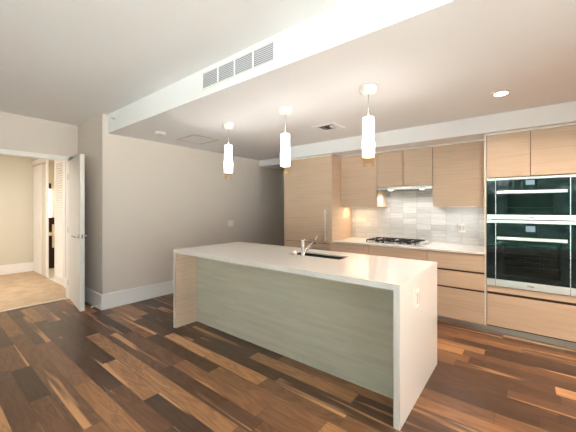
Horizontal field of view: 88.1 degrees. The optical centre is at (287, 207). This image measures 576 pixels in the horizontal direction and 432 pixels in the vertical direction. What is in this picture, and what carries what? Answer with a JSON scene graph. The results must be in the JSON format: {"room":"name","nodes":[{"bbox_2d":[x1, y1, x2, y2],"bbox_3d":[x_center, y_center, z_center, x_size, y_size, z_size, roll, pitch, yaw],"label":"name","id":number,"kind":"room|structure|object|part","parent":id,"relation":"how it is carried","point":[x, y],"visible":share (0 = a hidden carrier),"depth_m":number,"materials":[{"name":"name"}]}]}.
{"room":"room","nodes":[
{"label":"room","id":0,"kind":"room"},
{"bbox_2d":[0,155,32,265],"bbox_3d":[-6.890,0.047,5.120,0.120,2.700,3.870,0,0,38],"label":"wall","id":1,"kind":"structure","parent":0,"point":[16,173],"depth_m":6.38,"materials":[{"name":"paint"}]},
{"bbox_2d":[0,262,33,274],"bbox_3d":[-6.836,1.297,5.077,0.018,0.200,3.870,0,0,38],"label":"baseboard","id":2,"kind":"structure","parent":1,"relation":"attached to","point":[22,267],"depth_m":6.37,"materials":[{"name":"paint"}]},
{"bbox_2d":[0,298,68,311],"bbox_3d":[-3.650,1.391,4.253,0.035,0.012,0.856,0,0,38],"label":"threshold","id":3,"kind":"structure","parent":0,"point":[64,298],"depth_m":4.24,"materials":[{"name":"brown wood"}]},
{"bbox_2d":[0,112,77,157],"bbox_3d":[-4.880,0.051,2.793,0.120,2.691,4.919,0,0,38],"label":"wall","id":4,"kind":"structure","parent":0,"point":[17,132],"depth_m":4.29,"materials":[{"name":"paint"}]},
{"bbox_2d":[33,158,65,277],"bbox_3d":[-4.521,0.047,5.775,3.021,2.700,0.100,0,0,38],"label":"wall","id":5,"kind":"structure","parent":0,"point":[34,159],"depth_m":5.98,"materials":[{"name":"paint"}]},
{"bbox_2d":[34,163,45,275],"bbox_3d":[-5.251,0.241,6.296,0.850,2.288,0.050,0,0,38],"label":"door","id":6,"kind":"structure","parent":5,"relation":"in","point":[40,170],"depth_m":6.19,"materials":[{"name":"paint"}]},
{"bbox_3d":[-5.341,0.241,6.367,0.620,2.288,0.034,0,0,38],"label":"panel","id":7,"kind":"part","parent":6,"relation":"part of","materials":[{"name":"paint"}]},
{"bbox_3d":[-5.001,0.241,6.108,0.225,2.288,0.034,0,0,38],"label":"panel","id":8,"kind":"part","parent":6,"relation":"part of","materials":[{"name":"paint"}]},
{"bbox_2d":[46,161,48,277],"bbox_3d":[-4.817,0.228,5.954,0.175,2.323,0.012,0,0,38],"label":"trim","id":9,"kind":"structure","parent":5,"relation":"attached to","point":[47,162],"depth_m":5.92,"materials":[{"name":"paint"}]},
{"bbox_2d":[32,159,64,277],"bbox_3d":[-4.781,0.187,5.898,2.220,2.420,0.030,0,0,38],"label":"trim","id":10,"kind":"structure","parent":5,"relation":"attached to","point":[38,161],"depth_m":5.22,"materials":[{"name":"paint"}]},
{"bbox_2d":[54,160,63,285],"bbox_3d":[-4.175,0.241,5.451,0.545,2.288,0.034,0,0,38],"label":"louvered door","id":11,"kind":"structure","parent":5,"relation":"in","point":[58,217],"depth_m":5.47,"materials":[{"name":"paint"}]},
{"bbox_2d":[49,162,62,232],"bbox_3d":[-5.427,0.047,7.724,0.100,2.700,1.830,0,0,38],"label":"wall","id":12,"kind":"structure","parent":0,"point":[51,165],"depth_m":7.25,"materials":[{"name":"paint"}]},
{"bbox_2d":[49,183,50,216],"bbox_3d":[-5.747,-0.188,7.180,0.074,0.810,0.050,0,0,38],"label":"wall sconce","id":13,"kind":"object","parent":12,"relation":"attached to","point":[49,183],"visible":0.73,"depth_m":7.16,"materials":[{"name":"white"}]},
{"bbox_2d":[49,218,53,231],"bbox_3d":[-5.731,0.407,7.225,0.038,0.340,0.170,0,0,38],"label":"cabinet frame","id":14,"kind":"object","parent":12,"relation":"attached to","point":[51,220],"visible":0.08,"depth_m":7.19,"materials":[{"name":"brown wood"}]},
{"bbox_2d":[78,116,98,292],"bbox_3d":[-2.981,0.051,4.503,0.973,2.691,0.120,0,0,38],"label":"wall","id":15,"kind":"structure","parent":0,"point":[88,132],"depth_m":4.33,"materials":[{"name":"paint"}]},
{"bbox_2d":[0,149,72,297],"bbox_3d":[-3.693,0.302,4.278,0.136,2.190,0.990,0,0,38],"label":"door frame","id":16,"kind":"structure","parent":15,"relation":"attached to","point":[6,152],"depth_m":4.57,"materials":[{"name":"paint"}]},
{"bbox_2d":[67,154,88,311],"bbox_3d":[-3.064,0.331,4.303,0.186,2.111,0.866,0,0,-45],"label":"door","id":17,"kind":"structure","parent":15,"relation":"in","point":[77,235],"depth_m":4.10,"materials":[{"name":"paint"}]},
{"bbox_2d":[85,287,101,309],"bbox_3d":[-2.929,1.292,4.374,0.975,0.209,0.018,0,0,38],"label":"baseboard","id":18,"kind":"structure","parent":15,"relation":"attached to","point":[92,297],"depth_m":4.26,"materials":[{"name":"paint"}]},
{"bbox_2d":[0,0,346,125],"bbox_3d":[-1.641,-1.353,0.142,8.549,0.120,5.184,0,0,38],"label":"ceiling","id":19,"kind":"structure","parent":0,"point":[73,62],"depth_m":2.33,"materials":[{"name":"paint"}]},
{"bbox_2d":[99,114,283,294],"bbox_3d":[-0.826,0.052,6.343,0.120,2.690,5.681,0,0,38],"label":"wall","id":20,"kind":"structure","parent":0,"point":[156,199],"depth_m":4.80,"materials":[{"name":"paint"}]},
{"bbox_2d":[101,280,173,309],"bbox_3d":[-0.808,1.292,6.254,0.018,0.209,5.599,0,0,38],"label":"baseboard","id":21,"kind":"structure","parent":20,"relation":"attached to","point":[115,299],"depth_m":4.41,"materials":[{"name":"paint"}]},
{"bbox_2d":[259,158,283,169],"bbox_3d":[0.627,-0.970,7.093,1.227,0.137,2.500,0,0,38],"label":"ceiling","id":22,"kind":"structure","parent":0,"point":[275,163],"depth_m":6.36,"materials":[{"name":"paint"}]},
{"bbox_2d":[0,268,575,431],"bbox_3d":[-1.250,1.444,3.414,12.000,0.106,10.800,0,0,38],"label":"floor","id":23,"kind":"structure","parent":0,"point":[124,368],"depth_m":2.40,"materials":[{"name":"brown wood"}]},
{"bbox_2d":[49,233,53,268],"bbox_3d":[-5.410,0.995,7.289,0.463,0.796,1.130,0,0,38],"label":"vanity","id":24,"kind":"object","parent":23,"relation":"on","point":[51,250],"visible":0.02,"depth_m":6.88,"materials":[{"name":"brown wood"}]},
{"bbox_2d":[52,224,53,247],"bbox_3d":[-5.424,0.647,6.876,0.018,0.540,0.040,0,0,38],"label":"towel","id":25,"kind":"object","parent":24,"relation":"hanging from","point":[52,224],"visible":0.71,"depth_m":6.87,"materials":[{"name":"fabric"}]},
{"bbox_2d":[175,253,392,398],"bbox_3d":[-0.021,0.960,3.066,2.541,0.872,0.984,0,0,38],"label":"kitchen island","id":26,"kind":"object","parent":23,"relation":"on","point":[343,330],"visible":0.57,"depth_m":2.71,"materials":[{"name":"grey wood"}]},
{"bbox_3d":[-1.225,0.960,3.571,0.026,0.872,0.281,0,0,38],"label":"panel","id":27,"kind":"part","parent":26,"relation":"part of","materials":[{"name":"brown wood"}]},
{"bbox_2d":[174,242,436,430],"bbox_3d":[-0.001,0.939,3.072,2.599,0.913,1.024,0,0,38],"label":"island countertop","id":28,"kind":"structure","parent":26,"relation":"on","point":[414,330],"depth_m":2.33,"materials":[{"name":"white stone"}]},
{"bbox_2d":[300,235,317,255],"bbox_3d":[0.222,0.384,3.091,0.054,0.197,0.285,0,0,38],"label":"kitchen faucet","id":29,"kind":"object","parent":28,"relation":"on","point":[303,249],"visible":1,"depth_m":2.99,"materials":[{"name":"silver metal"}]},
{"bbox_3d":[0.218,0.400,3.080,0.028,0.125,0.202,0,0,42],"label":"spout","id":30,"kind":"part","parent":29,"relation":"part of","materials":[{"name":"silver metal"}]},
{"bbox_2d":[297,252,344,259],"bbox_3d":[0.306,0.603,3.055,0.623,0.211,0.228,0,0,38],"label":"sink","id":31,"kind":"object","parent":28,"relation":"in","point":[299,253],"visible":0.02,"depth_m":3.15,"materials":[{"name":"grey metal"}]},
{"bbox_2d":[415,288,418,308],"bbox_3d":[0.931,0.652,2.149,0.008,0.134,0.081,0,0,38],"label":"wall outlet","id":32,"kind":"object","parent":28,"relation":"attached to","point":[417,289],"visible":1,"depth_m":2.14,"materials":[{"name":"white plastic"}]},
{"bbox_2d":[284,155,351,254],"bbox_3d":[0.509,0.258,5.178,0.964,2.158,0.739,0,0,38],"label":"tall cabinet","id":33,"kind":"object","parent":23,"relation":"on","point":[312,186],"visible":0.74,"depth_m":4.85,"materials":[{"name":"brown wood"}]},
{"bbox_3d":[0.305,0.952,4.938,0.937,0.765,0.020,0,0,38],"label":"drawer","id":34,"kind":"part","parent":33,"relation":"part of","materials":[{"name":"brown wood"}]},
{"bbox_3d":[0.305,-0.130,4.938,0.937,1.378,0.020,0,0,38],"label":"door","id":35,"kind":"part","parent":33,"relation":"part of","materials":[{"name":"brown wood"}]},
{"bbox_3d":[0.590,0.275,4.670,0.028,0.507,0.045,0,0,38],"label":"handle","id":36,"kind":"part","parent":33,"relation":"part of","materials":[{"name":"silver metal"}]},
{"bbox_3d":[0.522,0.258,5.195,0.964,2.158,0.695,0,0,38],"label":"panel","id":37,"kind":"part","parent":33,"relation":"part of","materials":[{"name":"brown wood"}]},
{"bbox_2d":[332,243,368,254],"bbox_3d":[1.137,0.936,4.709,0.597,0.801,0.694,0,0,38],"label":"base cabinet","id":38,"kind":"object","parent":23,"relation":"on","point":[338,247],"visible":0.2,"depth_m":4.42,"materials":[{"name":"brown wood"}]},
{"bbox_2d":[332,237,483,254],"bbox_3d":[1.674,0.522,4.276,1.980,0.026,0.707,0,0,38],"label":"countertop","id":39,"kind":"structure","parent":38,"relation":"on","point":[456,248],"depth_m":3.93,"materials":[{"name":"white stone"}]},
{"bbox_2d":[366,237,430,246],"bbox_3d":[1.609,0.483,4.358,0.800,0.050,0.510,0,0,38],"label":"gas cooktop","id":40,"kind":"object","parent":39,"relation":"in","point":[385,240],"visible":1,"depth_m":4.26,"materials":[{"name":"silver metal"}]},
{"bbox_2d":[369,246,427,260],"bbox_3d":[1.674,0.936,4.283,0.770,0.801,0.694,0,0,38],"label":"base cabinet","id":41,"kind":"object","parent":23,"relation":"on","point":[415,254],"visible":0.18,"depth_m":3.99,"materials":[{"name":"brown wood"}]},
{"bbox_2d":[427,250,483,324],"bbox_3d":[2.215,0.936,3.855,0.606,0.801,0.694,0,0,38],"label":"base cabinet","id":42,"kind":"object","parent":23,"relation":"on","point":[460,276],"visible":0.66,"depth_m":3.54,"materials":[{"name":"brown wood"}]},
{"bbox_3d":[2.006,0.640,3.591,0.603,0.198,0.020,0,0,38],"label":"drawer","id":43,"kind":"part","parent":42,"relation":"part of","materials":[{"name":"brown wood"}]},
{"bbox_3d":[2.006,1.152,3.591,0.603,0.361,0.020,0,0,38],"label":"drawer","id":44,"kind":"part","parent":42,"relation":"part of","materials":[{"name":"brown wood"}]},
{"bbox_3d":[2.006,0.855,3.591,0.603,0.188,0.020,0,0,38],"label":"drawer","id":45,"kind":"part","parent":42,"relation":"part of","materials":[{"name":"brown wood"}]},
{"bbox_2d":[437,315,575,348],"bbox_3d":[1.763,1.367,3.818,4.578,0.057,0.015,0,0,38],"label":"toe kick","id":46,"kind":"object","parent":23,"relation":"on","point":[466,323],"visible":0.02,"depth_m":3.26,"materials":[{"name":"grey"}]},
{"bbox_2d":[484,125,575,342],"bbox_3d":[2.781,0.249,3.406,0.835,2.176,0.695,0,0,38],"label":"oven tower","id":47,"kind":"object","parent":23,"relation":"on","point":[548,151],"visible":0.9,"depth_m":3.16,"materials":[{"name":"brown wood"}]},
{"bbox_3d":[2.461,0.249,3.659,0.018,2.176,0.695,0,0,38],"label":"panel","id":48,"kind":"part","parent":47,"relation":"part of","materials":[{"name":"beige wood"}]},
{"bbox_3d":[2.413,-0.580,3.268,0.381,0.478,0.020,0,0,38],"label":"door","id":49,"kind":"part","parent":47,"relation":"part of","materials":[{"name":"brown wood"}]},
{"bbox_2d":[487,220,575,295],"bbox_3d":[2.690,0.500,3.291,0.789,0.734,0.520,0,0,38],"label":"wall oven","id":50,"kind":"object","parent":47,"relation":"in","point":[540,256],"visible":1,"depth_m":3.23,"materials":[{"name":"black glass"}]},
{"bbox_3d":[2.286,0.478,3.352,0.079,0.624,0.018,0,0,38],"label":"glass","id":51,"kind":"part","parent":50,"relation":"part of","materials":[{"name":"black glass"}]},
{"bbox_3d":[2.565,0.149,3.132,0.789,0.032,0.020,0,0,38],"label":"trim","id":52,"kind":"part","parent":50,"relation":"part of","materials":[{"name":"silver metal"}]},
{"bbox_3d":[2.565,0.829,3.132,0.789,0.076,0.020,0,0,38],"label":"trim","id":53,"kind":"part","parent":50,"relation":"part of","materials":[{"name":"silver metal"}]},
{"bbox_3d":[2.533,0.330,3.115,0.573,0.032,0.048,0,0,38],"label":"handle","id":54,"kind":"part","parent":50,"relation":"part of","materials":[{"name":"silver metal"}]},
{"bbox_3d":[2.837,0.478,2.916,0.094,0.624,0.018,0,0,38],"label":"glass","id":55,"kind":"part","parent":50,"relation":"part of","materials":[{"name":"black glass"}]},
{"bbox_2d":[487,123,575,135],"bbox_3d":[2.573,-0.831,3.143,0.795,0.019,0.018,0,0,38],"label":"trim","id":56,"kind":"structure","parent":47,"relation":"attached to","point":[568,124],"depth_m":3.13,"materials":[{"name":"paint"}]},
{"bbox_2d":[487,174,575,220],"bbox_3d":[2.690,-0.103,3.291,0.789,0.456,0.520,0,0,38],"label":"oven","id":57,"kind":"object","parent":47,"relation":"in","point":[552,197],"visible":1,"depth_m":3.19,"materials":[{"name":"black glass"}]},
{"bbox_3d":[2.286,-0.117,3.352,0.079,0.378,0.018,0,0,38],"label":"glass","id":58,"kind":"part","parent":57,"relation":"part of","materials":[{"name":"black glass"}]},
{"bbox_3d":[2.565,-0.319,3.132,0.789,0.024,0.020,0,0,38],"label":"trim","id":59,"kind":"part","parent":57,"relation":"part of","materials":[{"name":"silver metal"}]},
{"bbox_3d":[2.565,0.099,3.132,0.789,0.052,0.020,0,0,38],"label":"trim","id":60,"kind":"part","parent":57,"relation":"part of","materials":[{"name":"silver metal"}]},
{"bbox_3d":[2.533,-0.170,3.115,0.573,0.032,0.048,0,0,38],"label":"handle","id":61,"kind":"part","parent":57,"relation":"part of","materials":[{"name":"silver metal"}]},
{"bbox_3d":[2.558,-0.117,3.136,0.600,0.378,0.018,0,0,38],"label":"door glass","id":62,"kind":"part","parent":57,"relation":"part of","materials":[{"name":"black glass"}]},
{"bbox_3d":[2.837,-0.117,2.916,0.094,0.378,0.018,0,0,38],"label":"glass","id":63,"kind":"part","parent":57,"relation":"part of","materials":[{"name":"black glass"}]},
{"bbox_3d":[2.572,0.906,3.142,0.786,0.067,0.020,0,0,38],"label":"rail","id":64,"kind":"part","parent":47,"relation":"part of","materials":[{"name":"brown wood"}]},
{"bbox_3d":[2.572,1.144,3.142,0.786,0.350,0.020,0,0,38],"label":"drawer","id":65,"kind":"part","parent":47,"relation":"part of","materials":[{"name":"brown wood"}]},
{"bbox_3d":[2.724,-0.580,3.022,0.400,0.478,0.020,0,0,38],"label":"door","id":66,"kind":"part","parent":47,"relation":"part of","materials":[{"name":"brown wood"}]},
{"bbox_2d":[108,0,575,159],"bbox_3d":[2.105,-1.225,4.063,7.546,0.376,5.616,0,0,38],"label":"ceiling","id":67,"kind":"structure","parent":0,"point":[429,61],"depth_m":2.40,"materials":[{"name":"paint"}]},
{"bbox_2d":[155,131,165,135],"bbox_3d":[-1.749,-1.016,4.090,0.136,0.042,0.136,0,0,38],"label":"smoke detector","id":68,"kind":"object","parent":67,"relation":"attached to","point":[159,133],"visible":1,"depth_m":4.05,"materials":[{"name":"white plastic"}]},
{"bbox_2d":[176,134,217,143],"bbox_3d":[-1.367,-1.034,4.508,0.480,0.006,0.430,0,0,38],"label":"access panel","id":69,"kind":"object","parent":67,"relation":"attached to","point":[197,139],"visible":1,"depth_m":4.49,"materials":[{"name":"paint"}]},
{"bbox_2d":[222,122,233,172],"bbox_3d":[-0.734,-0.698,3.668,0.144,0.678,0.144,0,0,38],"label":"pendant lamp","id":70,"kind":"object","parent":67,"relation":"hanging from","point":[228,163],"visible":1,"depth_m":3.63,"materials":[{"name":"white plastic"}]},
{"bbox_3d":[-0.734,-0.604,3.668,0.105,0.338,0.105,0,0,38],"label":"lamp shade","id":71,"kind":"part","parent":70,"relation":"part of","materials":[{"name":"white"}]},
{"bbox_2d":[201,39,275,90],"bbox_3d":[-0.449,-1.177,2.497,0.905,0.168,0.010,0,0,38],"label":"ceiling vent","id":72,"kind":"object","parent":67,"relation":"in","point":[262,55],"visible":1,"depth_m":2.45,"materials":[{"name":"metal"}]},
{"bbox_2d":[278,106,291,166],"bbox_3d":[-0.028,-0.698,3.110,0.144,0.678,0.144,0,0,38],"label":"pendant lamp","id":73,"kind":"object","parent":67,"relation":"hanging from","point":[284,111],"visible":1,"depth_m":3.07,"materials":[{"name":"white plastic"}]},
{"bbox_3d":[-0.028,-0.604,3.110,0.105,0.338,0.105,0,0,38],"label":"lamp shade","id":74,"kind":"part","parent":73,"relation":"part of","materials":[{"name":"white"}]},
{"bbox_2d":[312,122,344,131],"bbox_3d":[0.519,-1.029,3.812,0.320,0.016,0.300,0,0,38],"label":"ceiling vent","id":75,"kind":"object","parent":67,"relation":"in","point":[329,126],"visible":1,"depth_m":3.80,"materials":[{"name":"metal"}]},
{"bbox_2d":[360,83,376,157],"bbox_3d":[0.687,-0.698,2.543,0.144,0.678,0.144,0,0,38],"label":"pendant lamp","id":76,"kind":"object","parent":67,"relation":"hanging from","point":[368,89],"visible":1,"depth_m":2.50,"materials":[{"name":"white glass"}]},
{"bbox_3d":[0.687,-0.604,2.543,0.105,0.338,0.105,0,0,38],"label":"lamp shade","id":77,"kind":"part","parent":76,"relation":"part of","materials":[{"name":"white"}]},
{"bbox_2d":[491,90,510,96],"bbox_3d":[1.929,-1.034,2.696,0.150,0.005,0.150,0,0,38],"label":"recessed light","id":78,"kind":"object","parent":67,"relation":"in","point":[504,92],"visible":1,"depth_m":2.68,"materials":[{"name":"white plastic"}]},
{"bbox_2d":[290,101,575,158],"bbox_3d":[2.494,-0.940,3.630,5.998,0.197,0.808,0,0,38],"label":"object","id":79,"kind":"structure","parent":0,"point":[474,128],"depth_m":3.59,"materials":[{"name":"paint"}]},
{"bbox_2d":[290,139,483,160],"bbox_3d":[1.174,-0.831,4.423,2.945,0.019,0.284,0,0,38],"label":"trim","id":80,"kind":"structure","parent":79,"relation":"attached to","point":[478,139],"depth_m":4.19,"materials":[{"name":"paint"}]},
{"bbox_3d":[2.832,0.052,3.890,6.190,2.690,0.120,0,0,38],"label":"wall","id":81,"kind":"structure","parent":0,"visible":0},
{"bbox_2d":[377,150,404,187],"bbox_3d":[1.610,-0.564,4.500,0.378,0.514,0.418,0,0,38],"label":"upper cabinet","id":82,"kind":"object","parent":81,"relation":"attached to","point":[389,164],"visible":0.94,"depth_m":4.33,"materials":[{"name":"brown wood"}]},
{"bbox_2d":[352,190,483,245],"bbox_3d":[1.892,0.103,4.551,1.981,0.812,0.010,0,0,38],"label":"backsplash","id":83,"kind":"structure","parent":81,"relation":"attached to","point":[407,214],"depth_m":4.49,"materials":[{"name":"tile"}]},
{"bbox_2d":[341,153,386,206],"bbox_3d":[1.222,-0.419,4.807,0.608,0.803,0.418,0,0,38],"label":"upper cabinet","id":84,"kind":"object","parent":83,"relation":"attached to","point":[358,173],"visible":0.96,"depth_m":4.63,"materials":[{"name":"brown wood"}]},
{"bbox_2d":[364,222,369,228],"bbox_3d":[1.324,0.297,4.989,0.115,0.115,0.009,0,0,38],"label":"wall outlet","id":85,"kind":"object","parent":83,"relation":"attached to","point":[366,224],"visible":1,"depth_m":4.99,"materials":[{"name":"plastic"}]},
{"bbox_2d":[377,185,432,190],"bbox_3d":[1.757,-0.282,4.376,0.760,0.042,0.430,0,0,38],"label":"range hood","id":86,"kind":"object","parent":83,"relation":"attached to","point":[429,187],"visible":0.99,"depth_m":4.29,"materials":[{"name":"silver metal"}]},
{"bbox_2d":[433,141,483,206],"bbox_3d":[2.298,-0.419,3.955,0.603,0.803,0.418,0,0,38],"label":"upper cabinet","id":87,"kind":"object","parent":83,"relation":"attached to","point":[458,169],"visible":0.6,"depth_m":3.78,"materials":[{"name":"brown wood"}]},
{"bbox_2d":[458,224,464,231],"bbox_3d":[2.410,0.279,4.129,0.085,0.115,0.009,0,0,38],"label":"wall outlet","id":88,"kind":"object","parent":83,"relation":"attached to","point":[461,227],"visible":1,"depth_m":4.13,"materials":[{"name":"white plastic"}]},
{"bbox_2d":[403,147,432,185],"bbox_3d":[1.910,-0.564,4.262,0.383,0.514,0.418,0,0,38],"label":"upper cabinet","id":89,"kind":"object","parent":81,"relation":"attached to","point":[417,163],"visible":0.94,"depth_m":4.09,"materials":[{"name":"brown wood"}]}
]}

